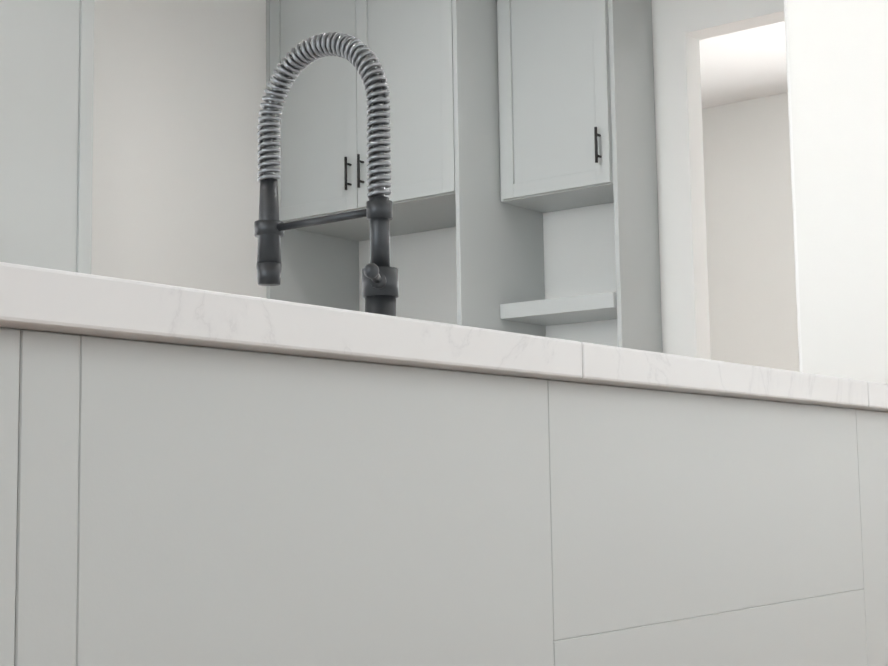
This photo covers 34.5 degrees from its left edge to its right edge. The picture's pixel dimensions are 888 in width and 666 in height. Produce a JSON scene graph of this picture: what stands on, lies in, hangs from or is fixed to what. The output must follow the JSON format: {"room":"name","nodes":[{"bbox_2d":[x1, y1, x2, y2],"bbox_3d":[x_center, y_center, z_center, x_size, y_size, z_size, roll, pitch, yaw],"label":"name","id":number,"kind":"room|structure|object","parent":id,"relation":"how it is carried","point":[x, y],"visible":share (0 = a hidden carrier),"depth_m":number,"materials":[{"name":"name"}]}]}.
{"room":"kitchen","nodes":[
{"label":"kitchen","id":0,"kind":"room"},
{"bbox_2d":[91,0,266,298],"bbox_3d":[-2.128,-0.310,4.576,0.120,3.200,12.140,-6,-8,37],"label":"wall","id":1,"kind":"structure","parent":0,"point":[179,86],"depth_m":5.90,"materials":[{"name":"white paint"}]},
{"bbox_2d":[0,0,93,273],"bbox_3d":[-1.696,-0.955,4.858,0.324,1.610,1.010,-6,-8,37],"label":"upper cabinet","id":2,"kind":"object","parent":1,"relation":"attached to","point":[46,96],"visible":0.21,"depth_m":4.96,"materials":[{"name":"grey paint"}]},
{"bbox_2d":[359,0,784,359],"bbox_3d":[0.701,-0.202,5.947,2.710,3.200,0.120,-6,-8,37],"label":"wall","id":3,"kind":"structure","parent":0,"point":[579,251],"depth_m":5.80,"materials":[{"name":"white paint"}]},
{"bbox_2d":[699,21,787,107],"bbox_3d":[-0.556,-2.079,3.627,4.300,0.060,12.270,-6,-8,37],"label":"ceiling","id":4,"kind":"structure","parent":0,"point":[743,65],"depth_m":8.36,"materials":[{"name":"white paint"}]},
{"bbox_2d":[702,92,799,371],"bbox_3d":[3.846,-0.370,7.597,5.750,3.800,0.120,-6,-8,37],"label":"wall","id":5,"kind":"structure","parent":0,"point":[750,245],"depth_m":9.02,"materials":[{"name":"white paint"}]},
{"bbox_2d":[787,0,887,383],"bbox_3d":[1.849,-0.408,4.241,1.200,3.200,1.460,-6,-8,37],"label":"wall","id":6,"kind":"structure","parent":0,"point":[838,55],"depth_m":3.90,"materials":[{"name":"white paint"}]},
{"bbox_2d":[784,0,802,371],"bbox_3d":[1.247,-0.053,4.364,0.080,2.540,0.960,-6,-8,37],"label":"door frame","id":7,"kind":"structure","parent":6,"relation":"in","point":[793,188],"depth_m":4.01,"materials":[{"name":"white paint"}]},
{"bbox_3d":[0.269,1.084,2.682,6.250,0.060,12.270,-6,-8,37],"label":"floor","id":8,"kind":"structure","parent":0,"visible":0},
{"bbox_2d":[266,0,545,336],"bbox_3d":[-0.184,-0.102,6.136,1.056,3.070,0.636,-6,-8,37],"label":"kitchen cabinet","id":9,"kind":"object","parent":8,"relation":"on","point":[438,60],"visible":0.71,"depth_m":5.93,"materials":[{"name":"grey paint"}]},
{"bbox_2d":[0,328,887,665],"bbox_3d":[-0.045,0.565,2.201,1.128,0.875,2.333,-6,-8,37],"label":"kitchen island","id":10,"kind":"object","parent":8,"relation":"on","point":[190,476],"depth_m":1.34,"materials":[{"name":"grey paint"}]},
{"bbox_2d":[0,262,587,383],"bbox_3d":[-0.526,0.045,1.585,1.130,0.040,0.747,-6,-8,37],"label":"island countertop","id":11,"kind":"structure","parent":10,"relation":"on","point":[32,299],"depth_m":1.16,"materials":[{"name":"white stone"}]},
{"bbox_2d":[580,343,871,407],"bbox_3d":[0.117,0.089,2.081,0.712,0.040,0.826,-6,-8,37],"label":"island countertop","id":12,"kind":"structure","parent":10,"relation":"on","point":[620,367],"depth_m":1.79,"materials":[{"name":"white stone"}]},
{"bbox_2d":[864,381,887,411],"bbox_3d":[0.449,0.170,2.857,1.130,0.040,0.817,-6,-8,37],"label":"island countertop","id":13,"kind":"structure","parent":10,"relation":"on","point":[877,392],"depth_m":2.23,"materials":[{"name":"white stone"}]},
{"bbox_2d":[497,0,662,352],"bbox_3d":[0.481,-0.163,5.683,0.552,3.070,0.556,-6,-8,37],"label":"tall cabinet","id":14,"kind":"object","parent":8,"relation":"on","point":[576,104],"visible":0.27,"depth_m":5.69,"materials":[{"name":"grey paint"}]}
]}

